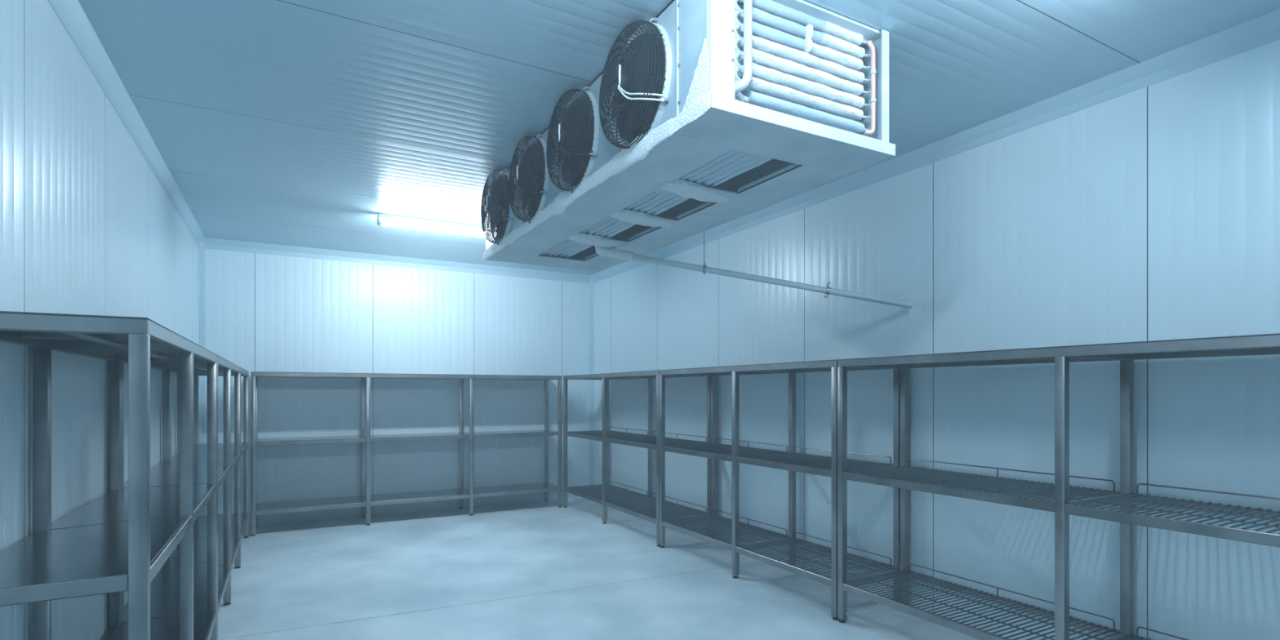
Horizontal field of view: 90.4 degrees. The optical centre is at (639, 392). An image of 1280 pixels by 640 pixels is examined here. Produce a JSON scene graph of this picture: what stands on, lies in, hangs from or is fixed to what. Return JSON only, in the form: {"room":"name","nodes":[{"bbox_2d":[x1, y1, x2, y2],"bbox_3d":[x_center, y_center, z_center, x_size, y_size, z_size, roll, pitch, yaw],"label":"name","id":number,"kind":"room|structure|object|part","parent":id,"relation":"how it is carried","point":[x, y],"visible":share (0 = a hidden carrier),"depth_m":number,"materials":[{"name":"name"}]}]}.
{"room":"walk-in cold room","nodes":[
{"label":"walk-in cold room","id":0,"kind":"room"},
{"bbox_2d":[0,0,199,639],"bbox_3d":[-1.867,-0.088,1.485,0.100,3.277,12.808,0,0,-29],"label":"wall","id":1,"kind":"structure","parent":0,"point":[87,227],"depth_m":2.88,"materials":[{"name":"white metal"}]},
{"bbox_2d":[48,0,204,247],"bbox_3d":[-1.799,-1.669,1.522,0.056,0.115,12.808,0,0,-29],"label":"trim","id":2,"kind":"structure","parent":1,"relation":"attached to","point":[71,14],"depth_m":3.59,"materials":[{"name":"blue"}]},
{"bbox_2d":[204,248,589,526],"bbox_3d":[-2.845,-0.088,8.323,4.826,3.277,0.100,0,0,-29],"label":"wall","id":3,"kind":"structure","parent":0,"point":[265,313],"depth_m":8.12,"materials":[{"name":"white metal"}]},
{"bbox_2d":[199,240,204,515],"bbox_3d":[-4.896,-0.088,7.099,0.050,3.277,0.050,0,0,-29],"label":"trim","id":4,"kind":"structure","parent":3,"relation":"attached to","point":[202,245],"depth_m":7.10,"materials":[{"name":"blue"}]},
{"bbox_2d":[202,237,591,283],"bbox_3d":[-2.807,-1.669,8.255,4.826,0.115,0.056,0,0,-29],"label":"trim","id":5,"kind":"structure","parent":3,"relation":"attached to","point":[210,243],"depth_m":8.02,"materials":[{"name":"blue"}]},
{"bbox_2d":[589,278,593,484],"bbox_3d":[-0.720,-0.088,9.416,0.050,3.277,0.050,0,0,-29],"label":"trim","id":6,"kind":"structure","parent":3,"relation":"attached to","point":[591,280],"depth_m":9.41,"materials":[{"name":"blue"}]},
{"bbox_2d":[217,497,1008,639],"bbox_3d":[0.287,1.610,2.680,5.026,0.120,13.008,0,0,-29],"label":"floor","id":7,"kind":"structure","parent":0,"point":[543,570],"depth_m":5.03,"materials":[{"name":"concrete"}]},
{"bbox_2d":[0,311,217,639],"bbox_3d":[-2.186,0.664,2.690,0.490,1.771,2.128,0,0,-29],"label":"shelving unit","id":8,"kind":"object","parent":7,"relation":"on","point":[117,542],"visible":1,"depth_m":2.42,"materials":[{"name":"silver metal"}]},
{"bbox_3d":[-2.304,0.677,2.447,0.046,1.701,0.046,0,0,-29],"label":"post","id":9,"kind":"part","parent":8,"relation":"part of","materials":[{"name":"silver metal"}]},
{"bbox_3d":[-1.921,0.544,2.213,0.463,0.022,1.022,0,0,-29],"label":"shelf panel","id":10,"kind":"part","parent":8,"relation":"part of","materials":[{"name":"silver metal"}]},
{"bbox_3d":[-2.186,-0.219,2.690,0.490,0.004,2.128,0,0,-29],"label":"panel","id":11,"kind":"part","parent":8,"relation":"part of","materials":[{"name":"silver metal"}]},
{"bbox_3d":[-2.884,0.677,3.492,0.046,1.701,0.046,0,0,-29],"label":"post","id":12,"kind":"part","parent":8,"relation":"part of","materials":[{"name":"silver metal"}]},
{"bbox_3d":[-2.406,0.544,3.087,0.463,0.022,1.207,0,0,-29],"label":"shelf panel","id":13,"kind":"part","parent":8,"relation":"part of","materials":[{"name":"silver metal"}]},
{"bbox_3d":[-1.488,0.677,1.888,0.046,1.701,0.046,0,0,-29],"label":"post","id":14,"kind":"part","parent":8,"relation":"part of","materials":[{"name":"silver metal"}]},
{"bbox_3d":[-2.406,1.291,3.087,0.463,0.022,1.207,0,0,-29],"label":"shelf panel","id":15,"kind":"part","parent":8,"relation":"part of","materials":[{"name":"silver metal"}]},
{"bbox_3d":[-1.978,0.677,2.771,0.046,1.701,0.046,0,0,-29],"label":"post","id":16,"kind":"part","parent":8,"relation":"part of","materials":[{"name":"silver metal"}]},
{"bbox_3d":[-2.497,0.677,3.707,0.046,1.701,0.046,0,0,-29],"label":"post","id":17,"kind":"part","parent":8,"relation":"part of","materials":[{"name":"silver metal"}]},
{"bbox_2d":[121,355,248,639],"bbox_3d":[-3.553,0.664,5.154,0.490,1.771,3.493,0,0,-29],"label":"shelving unit","id":18,"kind":"object","parent":7,"relation":"on","point":[165,586],"visible":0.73,"depth_m":4.63,"materials":[{"name":"silver metal"}]},
{"bbox_3d":[-2.910,0.677,3.541,0.046,1.701,0.046,0,0,-29],"label":"post","id":19,"kind":"part","parent":18,"relation":"part of","materials":[{"name":"silver metal"}]},
{"bbox_3d":[-3.694,0.677,4.953,0.046,1.701,0.046,0,0,-29],"label":"post","id":20,"kind":"part","parent":18,"relation":"part of","materials":[{"name":"silver metal"}]},
{"bbox_3d":[-3.103,1.291,4.344,0.463,0.022,1.626,0,0,-29],"label":"shelf panel","id":21,"kind":"part","parent":18,"relation":"part of","materials":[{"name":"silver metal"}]},
{"bbox_3d":[-3.103,0.544,4.344,0.463,0.022,1.626,0,0,-29],"label":"shelf panel","id":22,"kind":"part","parent":18,"relation":"part of","materials":[{"name":"silver metal"}]},
{"bbox_3d":[-4.058,0.677,5.609,0.046,1.701,0.046,0,0,-29],"label":"post","id":23,"kind":"part","parent":18,"relation":"part of","materials":[{"name":"silver metal"}]},
{"bbox_3d":[-4.582,0.677,6.553,0.046,1.701,0.046,0,0,-29],"label":"post","id":24,"kind":"part","parent":18,"relation":"part of","materials":[{"name":"silver metal"}]},
{"bbox_3d":[-3.537,1.291,5.126,0.463,0.022,1.338,0,0,-29],"label":"shelf panel","id":25,"kind":"part","parent":18,"relation":"part of","materials":[{"name":"silver metal"}]},
{"bbox_3d":[-3.537,0.544,5.126,0.463,0.022,1.338,0,0,-29],"label":"shelf panel","id":26,"kind":"part","parent":18,"relation":"part of","materials":[{"name":"silver metal"}]},
{"bbox_3d":[-2.524,0.677,3.755,0.046,1.701,0.046,0,0,-29],"label":"post","id":27,"kind":"part","parent":18,"relation":"part of","materials":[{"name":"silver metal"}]},
{"bbox_3d":[-4.072,1.291,6.088,0.463,0.022,1.341,0,0,-29],"label":"shelf panel","id":28,"kind":"part","parent":18,"relation":"part of","materials":[{"name":"silver metal"}]},
{"bbox_3d":[-4.072,0.544,6.088,0.463,0.022,1.341,0,0,-29],"label":"shelf panel","id":29,"kind":"part","parent":18,"relation":"part of","materials":[{"name":"silver metal"}]},
{"bbox_3d":[-3.016,0.677,4.643,0.046,1.701,0.046,0,0,-29],"label":"post","id":30,"kind":"part","parent":18,"relation":"part of","materials":[{"name":"silver metal"}]},
{"bbox_3d":[-3.553,-0.219,5.154,0.490,0.004,3.493,0,0,-29],"label":"panel","id":31,"kind":"part","parent":18,"relation":"part of","materials":[{"name":"silver metal"}]},
{"bbox_3d":[-3.550,0.677,5.604,0.046,1.701,0.046,0,0,-29],"label":"post","id":32,"kind":"part","parent":18,"relation":"part of","materials":[{"name":"silver metal"}]},
{"bbox_3d":[-4.196,0.677,6.767,0.046,1.701,0.046,0,0,-29],"label":"post","id":33,"kind":"part","parent":18,"relation":"part of","materials":[{"name":"silver metal"}]},
{"bbox_2d":[250,371,562,536],"bbox_3d":[-2.754,0.664,7.947,3.588,1.771,0.572,0,0,-29],"label":"shelving unit","id":34,"kind":"object","parent":7,"relation":"on","point":[366,500],"visible":1,"depth_m":7.70,"materials":[{"name":"silver metal"}]},
{"bbox_3d":[-4.174,0.677,6.859,0.046,1.701,0.046,0,0,-29],"label":"post","id":35,"kind":"part","parent":34,"relation":"part of","materials":[{"name":"silver metal"}]},
{"bbox_3d":[-4.429,0.677,7.317,0.046,1.701,0.046,0,0,-29],"label":"post","id":36,"kind":"part","parent":34,"relation":"part of","materials":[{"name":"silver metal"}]},
{"bbox_3d":[-3.811,1.291,7.361,1.157,0.022,0.545,0,0,-29],"label":"shelf panel","id":37,"kind":"part","parent":34,"relation":"part of","materials":[{"name":"silver metal"}]},
{"bbox_3d":[-3.811,0.544,7.361,1.157,0.022,0.545,0,0,-29],"label":"shelf panel","id":38,"kind":"part","parent":34,"relation":"part of","materials":[{"name":"silver metal"}]},
{"bbox_3d":[-3.427,0.677,7.873,0.046,1.701,0.046,0,0,-29],"label":"post","id":39,"kind":"part","parent":34,"relation":"part of","materials":[{"name":"silver metal"}]},
{"bbox_3d":[-3.173,0.677,7.415,0.046,1.701,0.046,0,0,-29],"label":"post","id":40,"kind":"part","parent":34,"relation":"part of","materials":[{"name":"silver metal"}]},
{"bbox_3d":[-2.754,-0.219,7.947,3.588,0.004,0.572,0,0,-29],"label":"panel","id":41,"kind":"part","parent":34,"relation":"part of","materials":[{"name":"silver metal"}]},
{"bbox_3d":[-2.776,1.291,7.935,1.190,0.022,0.545,0,0,-29],"label":"shelf panel","id":42,"kind":"part","parent":34,"relation":"part of","materials":[{"name":"silver metal"}]},
{"bbox_3d":[-2.776,0.544,7.935,1.190,0.022,0.545,0,0,-29],"label":"shelf panel","id":43,"kind":"part","parent":34,"relation":"part of","materials":[{"name":"silver metal"}]},
{"bbox_3d":[-2.378,0.677,8.455,0.046,1.701,0.046,0,0,-29],"label":"post","id":44,"kind":"part","parent":34,"relation":"part of","materials":[{"name":"silver metal"}]},
{"bbox_3d":[-2.124,0.677,7.997,0.046,1.701,0.046,0,0,-29],"label":"post","id":45,"kind":"part","parent":34,"relation":"part of","materials":[{"name":"silver metal"}]},
{"bbox_3d":[-1.719,1.291,8.521,1.207,0.022,0.545,0,0,-29],"label":"shelf panel","id":46,"kind":"part","parent":34,"relation":"part of","materials":[{"name":"silver metal"}]},
{"bbox_3d":[-1.719,0.544,8.521,1.207,0.022,0.545,0,0,-29],"label":"shelf panel","id":47,"kind":"part","parent":34,"relation":"part of","materials":[{"name":"silver metal"}]},
{"bbox_3d":[-1.333,0.677,9.035,0.046,1.701,0.046,0,0,-29],"label":"post","id":48,"kind":"part","parent":34,"relation":"part of","materials":[{"name":"silver metal"}]},
{"bbox_3d":[-1.079,0.677,8.577,0.046,1.701,0.046,0,0,-29],"label":"post","id":49,"kind":"part","parent":34,"relation":"part of","materials":[{"name":"silver metal"}]},
{"bbox_2d":[563,369,710,546],"bbox_3d":[-0.132,0.664,7.627,0.672,1.771,2.517,0,0,-29],"label":"shelving unit","id":50,"kind":"object","parent":7,"relation":"on","point":[646,507],"visible":0.92,"depth_m":7.48,"materials":[{"name":"silver metal"}]},
{"bbox_3d":[-1.004,0.677,8.555,0.046,1.701,0.046,0,0,-29],"label":"post","id":51,"kind":"part","parent":50,"relation":"part of","materials":[{"name":"silver metal"}]},
{"bbox_3d":[-0.417,0.677,7.497,0.046,1.701,0.046,0,0,-29],"label":"post","id":52,"kind":"part","parent":50,"relation":"part of","materials":[{"name":"silver metal"}]},
{"bbox_3d":[-0.443,1.284,8.186,0.646,0.015,1.205,0,0,-29],"label":"wire shelf","id":53,"kind":"part","parent":50,"relation":"part of","materials":[{"name":"grey metal"}]},
{"bbox_3d":[-0.443,0.538,8.186,0.646,0.015,1.205,0,0,-29],"label":"wire shelf","id":54,"kind":"part","parent":50,"relation":"part of","materials":[{"name":"grey metal"}]},
{"bbox_3d":[-0.459,0.677,8.858,0.046,1.701,0.046,0,0,-29],"label":"post","id":55,"kind":"part","parent":50,"relation":"part of","materials":[{"name":"silver metal"}]},
{"bbox_3d":[-0.132,-0.219,7.627,0.672,0.004,2.517,0,0,-29],"label":"panel","id":56,"kind":"part","parent":50,"relation":"part of","materials":[{"name":"silver metal"}]},
{"bbox_3d":[-0.175,1.253,8.323,0.008,0.066,1.112,0,0,-29],"label":"ledge rail","id":57,"kind":"part","parent":50,"relation":"part of","materials":[{"name":"grey metal"}]},
{"bbox_3d":[-0.175,0.506,8.323,0.008,0.066,1.112,0,0,-29],"label":"ledge rail","id":58,"kind":"part","parent":50,"relation":"part of","materials":[{"name":"grey metal"}]},
{"bbox_3d":[0.129,0.677,7.800,0.046,1.701,0.046,0,0,-29],"label":"post","id":59,"kind":"part","parent":50,"relation":"part of","materials":[{"name":"silver metal"}]},
{"bbox_3d":[0.166,1.284,7.090,0.646,0.015,1.254,0,0,-29],"label":"wire shelf","id":60,"kind":"part","parent":50,"relation":"part of","materials":[{"name":"grey metal"}]},
{"bbox_3d":[0.166,0.538,7.090,0.646,0.015,1.254,0,0,-29],"label":"wire shelf","id":61,"kind":"part","parent":50,"relation":"part of","materials":[{"name":"grey metal"}]},
{"bbox_3d":[0.194,0.677,6.396,0.046,1.701,0.046,0,0,-29],"label":"post","id":62,"kind":"part","parent":50,"relation":"part of","materials":[{"name":"silver metal"}]},
{"bbox_3d":[0.423,1.253,7.244,0.008,0.066,1.161,0,0,-29],"label":"ledge rail","id":63,"kind":"part","parent":50,"relation":"part of","materials":[{"name":"grey metal"}]},
{"bbox_3d":[0.423,0.506,7.244,0.008,0.066,1.161,0,0,-29],"label":"ledge rail","id":64,"kind":"part","parent":50,"relation":"part of","materials":[{"name":"grey metal"}]},
{"bbox_3d":[0.739,0.677,6.699,0.046,1.701,0.046,0,0,-29],"label":"post","id":65,"kind":"part","parent":50,"relation":"part of","materials":[{"name":"silver metal"}]},
{"bbox_2d":[658,360,899,620],"bbox_3d":[1.052,0.664,5.492,0.672,1.771,2.350,0,0,-29],"label":"shelving unit","id":66,"kind":"object","parent":7,"relation":"on","point":[792,461],"visible":0.94,"depth_m":5.29,"materials":[{"name":"silver metal"}]},
{"bbox_3d":[0.221,0.677,6.347,0.046,1.701,0.046,0,0,-29],"label":"post","id":67,"kind":"part","parent":66,"relation":"part of","materials":[{"name":"silver metal"}]},
{"bbox_3d":[0.767,0.677,6.650,0.046,1.701,0.046,0,0,-29],"label":"post","id":68,"kind":"part","parent":66,"relation":"part of","materials":[{"name":"silver metal"}]},
{"bbox_3d":[0.778,1.284,5.987,0.646,0.015,1.185,0,0,-29],"label":"wire shelf","id":69,"kind":"part","parent":66,"relation":"part of","materials":[{"name":"grey metal"}]},
{"bbox_3d":[0.778,0.538,5.987,0.646,0.015,1.185,0,0,-29],"label":"wire shelf","id":70,"kind":"part","parent":66,"relation":"part of","materials":[{"name":"grey metal"}]},
{"bbox_3d":[0.798,0.677,5.307,0.046,1.701,0.046,0,0,-29],"label":"post","id":71,"kind":"part","parent":66,"relation":"part of","materials":[{"name":"silver metal"}]},
{"bbox_3d":[1.052,-0.219,5.492,0.672,0.004,2.350,0,0,-29],"label":"panel","id":72,"kind":"part","parent":66,"relation":"part of","materials":[{"name":"silver metal"}]},
{"bbox_3d":[1.045,1.253,6.124,0.008,0.066,1.092,0,0,-29],"label":"ledge rail","id":73,"kind":"part","parent":66,"relation":"part of","materials":[{"name":"grey metal"}]},
{"bbox_3d":[1.045,0.506,6.124,0.008,0.066,1.092,0,0,-29],"label":"ledge rail","id":74,"kind":"part","parent":66,"relation":"part of","materials":[{"name":"grey metal"}]},
{"bbox_3d":[1.344,0.677,5.610,0.046,1.701,0.046,0,0,-29],"label":"post","id":75,"kind":"part","parent":66,"relation":"part of","materials":[{"name":"silver metal"}]},
{"bbox_3d":[1.345,1.284,4.964,0.646,0.015,1.107,0,0,-29],"label":"wire shelf","id":76,"kind":"part","parent":66,"relation":"part of","materials":[{"name":"grey metal"}]},
{"bbox_3d":[1.345,0.538,4.964,0.646,0.015,1.107,0,0,-29],"label":"wire shelf","id":77,"kind":"part","parent":66,"relation":"part of","materials":[{"name":"grey metal"}]},
{"bbox_3d":[1.338,0.677,4.335,0.046,1.701,0.046,0,0,-29],"label":"post","id":78,"kind":"part","parent":66,"relation":"part of","materials":[{"name":"silver metal"}]},
{"bbox_3d":[1.603,1.253,5.118,0.008,0.066,1.014,0,0,-29],"label":"ledge rail","id":79,"kind":"part","parent":66,"relation":"part of","materials":[{"name":"grey metal"}]},
{"bbox_3d":[1.603,0.506,5.118,0.008,0.066,1.014,0,0,-29],"label":"ledge rail","id":80,"kind":"part","parent":66,"relation":"part of","materials":[{"name":"grey metal"}]},
{"bbox_3d":[1.883,0.677,4.637,0.046,1.701,0.046,0,0,-29],"label":"post","id":81,"kind":"part","parent":66,"relation":"part of","materials":[{"name":"silver metal"}]},
{"bbox_2d":[837,333,1279,639],"bbox_3d":[2.303,0.664,3.238,0.672,1.771,2.790,0,0,-29],"label":"shelving unit","id":82,"kind":"object","parent":7,"relation":"on","point":[962,485],"visible":1,"depth_m":3.37,"materials":[{"name":"silver metal"}]},
{"bbox_3d":[1.365,0.677,4.286,0.046,1.701,0.046,0,0,-29],"label":"post","id":83,"kind":"part","parent":82,"relation":"part of","materials":[{"name":"silver metal"}]},
{"bbox_3d":[1.911,0.677,4.588,0.046,1.701,0.046,0,0,-29],"label":"post","id":84,"kind":"part","parent":82,"relation":"part of","materials":[{"name":"silver metal"}]},
{"bbox_3d":[1.970,1.284,3.838,0.646,0.015,1.385,0,0,-29],"label":"wire shelf","id":85,"kind":"part","parent":82,"relation":"part of","materials":[{"name":"grey metal"}]},
{"bbox_3d":[1.970,0.538,3.838,0.646,0.015,1.385,0,0,-29],"label":"wire shelf","id":86,"kind":"part","parent":82,"relation":"part of","materials":[{"name":"grey metal"}]},
{"bbox_3d":[2.237,1.253,3.975,0.008,0.066,1.292,0,0,-29],"label":"ledge rail","id":87,"kind":"part","parent":82,"relation":"part of","materials":[{"name":"grey metal"}]},
{"bbox_3d":[2.237,0.506,3.975,0.008,0.066,1.292,0,0,-29],"label":"ledge rail","id":88,"kind":"part","parent":82,"relation":"part of","materials":[{"name":"grey metal"}]},
{"bbox_3d":[2.303,-0.219,3.238,0.672,0.004,2.790,0,0,-29],"label":"panel","id":89,"kind":"part","parent":82,"relation":"part of","materials":[{"name":"silver metal"}]},
{"bbox_3d":[2.039,0.677,3.070,0.046,1.701,0.046,0,0,-29],"label":"post","id":90,"kind":"part","parent":82,"relation":"part of","materials":[{"name":"silver metal"}]},
{"bbox_3d":[2.585,0.677,3.373,0.046,1.701,0.046,0,0,-29],"label":"post","id":91,"kind":"part","parent":82,"relation":"part of","materials":[{"name":"silver metal"}]},
{"bbox_3d":[2.645,1.284,2.622,0.646,0.015,1.347,0,0,-29],"label":"wire shelf","id":92,"kind":"part","parent":82,"relation":"part of","materials":[{"name":"grey metal"}]},
{"bbox_3d":[2.903,1.253,2.776,0.008,0.066,1.254,0,0,-29],"label":"ledge rail","id":93,"kind":"part","parent":82,"relation":"part of","materials":[{"name":"grey metal"}]},
{"bbox_3d":[2.645,0.538,2.622,0.646,0.015,1.347,0,0,-29],"label":"wire shelf","id":94,"kind":"part","parent":82,"relation":"part of","materials":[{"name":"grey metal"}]},
{"bbox_3d":[2.903,0.506,2.776,0.008,0.066,1.254,0,0,-29],"label":"ledge rail","id":95,"kind":"part","parent":82,"relation":"part of","materials":[{"name":"grey metal"}]},
{"bbox_2d":[78,0,1279,275],"bbox_3d":[0.287,-1.777,2.680,5.026,0.100,13.008,0,0,-29],"label":"ceiling","id":96,"kind":"structure","parent":0,"point":[287,122],"depth_m":3.50,"materials":[{"name":"blue"}]},
{"bbox_2d":[377,213,485,237],"bbox_3d":[-2.004,-1.671,6.436,1.220,0.111,0.070,0,0,-29],"label":"ceiling light","id":97,"kind":"object","parent":96,"relation":"attached to","point":[386,220],"visible":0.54,"depth_m":6.35,"materials":[{"name":"white plastic"}]},
{"bbox_2d":[480,0,895,271],"bbox_3d":[-0.115,-1.411,4.199,1.217,0.642,3.326,0,0,-29],"label":"evaporator","id":98,"kind":"object","parent":96,"relation":"hanging from","point":[711,113],"visible":1,"depth_m":3.04,"materials":[{"name":"silver metal"}]},
{"bbox_3d":[-1.172,-1.454,4.942,0.090,0.123,0.115,0,0,-29],"label":"motor","id":99,"kind":"part","parent":98,"relation":"part of","materials":[{"name":"black"}]},
{"bbox_3d":[-0.813,-1.454,4.295,0.090,0.123,0.115,0,0,-29],"label":"motor","id":100,"kind":"part","parent":98,"relation":"part of","materials":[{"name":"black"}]},
{"bbox_3d":[-0.858,-1.437,5.661,1.037,0.573,0.012,0,0,-29],"label":"panel","id":101,"kind":"part","parent":98,"relation":"part of","materials":[{"name":"white metal"}]},
{"bbox_3d":[-0.449,-1.454,3.639,0.090,0.123,0.115,0,0,-29],"label":"motor","id":102,"kind":"part","parent":98,"relation":"part of","materials":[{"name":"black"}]},
{"bbox_3d":[-0.514,-1.437,3.986,0.012,0.573,3.251,0,0,-29],"label":"panel","id":103,"kind":"part","parent":98,"relation":"part of","materials":[{"name":"white metal"}]},
{"bbox_3d":[-0.088,-1.454,2.988,0.090,0.123,0.115,0,0,-29],"label":"motor","id":104,"kind":"part","parent":98,"relation":"part of","materials":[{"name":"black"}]},
{"bbox_3d":[-0.063,-1.717,4.228,1.037,0.012,3.265,0,0,-29],"label":"panel","id":105,"kind":"part","parent":98,"relation":"part of","materials":[{"name":"white metal"}]},
{"bbox_2d":[483,90,895,271],"bbox_3d":[-0.070,-1.158,4.224,1.113,0.137,3.326,0,0,-29],"label":"drip tray","id":106,"kind":"object","parent":98,"relation":"on","point":[710,138],"depth_m":3.39,"materials":[{"name":"white metal"}]},
{"bbox_3d":[0.313,-1.437,2.604,0.118,0.573,0.100,0,0,-29],"label":"corner post","id":107,"kind":"part","parent":98,"relation":"part of","materials":[{"name":"white metal"}]},
{"bbox_3d":[0.387,-1.431,4.473,0.012,0.561,3.273,0,0,-29],"label":"panel","id":108,"kind":"part","parent":98,"relation":"part of","materials":[{"name":"white metal"}]},
{"bbox_3d":[1.168,-1.437,3.028,0.048,0.573,0.012,0,0,-29],"label":"corner post","id":109,"kind":"part","parent":98,"relation":"part of","materials":[{"name":"white metal"}]},
{"bbox_2d":[702,230,706,274],"bbox_3d":[0.483,-1.304,4.755,0.034,0.846,0.056,0,0,7],"label":"hanger","id":110,"kind":"object","parent":96,"relation":"hanging from","point":[704,266],"visible":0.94,"depth_m":4.75,"materials":[{"name":"silver metal"}]},
{"bbox_3d":[0.483,-1.344,4.755,0.011,0.766,0.011,0,0,-7],"label":"rod","id":111,"kind":"part","parent":110,"relation":"part of","materials":[{"name":"silver metal"}]},
{"bbox_2d":[593,39,1279,639],"bbox_3d":[2.440,-0.088,3.875,0.100,3.277,12.808,0,0,-29],"label":"wall","id":112,"kind":"structure","parent":0,"point":[1152,212],"depth_m":3.90,"materials":[{"name":"white metal"}]},
{"bbox_2d":[823,282,830,297],"bbox_3d":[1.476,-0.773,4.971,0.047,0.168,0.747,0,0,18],"label":"bracket","id":113,"kind":"object","parent":112,"relation":"attached to","point":[828,291],"visible":0.99,"depth_m":4.62,"materials":[{"name":"silver metal"}]},
{"bbox_2d":[595,245,912,308],"bbox_3d":[0.805,-0.865,4.708,2.319,0.523,0.071,0,0,7],"label":"drain pipe","id":114,"kind":"object","parent":113,"relation":"attached to","point":[603,251],"visible":0.94,"depth_m":4.70,"materials":[{"name":"grey"}]},
{"bbox_2d":[590,8,1279,283],"bbox_3d":[2.372,-1.669,3.837,0.056,0.115,12.808,0,0,-29],"label":"trim","id":115,"kind":"structure","parent":112,"relation":"attached to","point":[1264,29],"depth_m":3.89,"materials":[{"name":"blue"}]}
]}

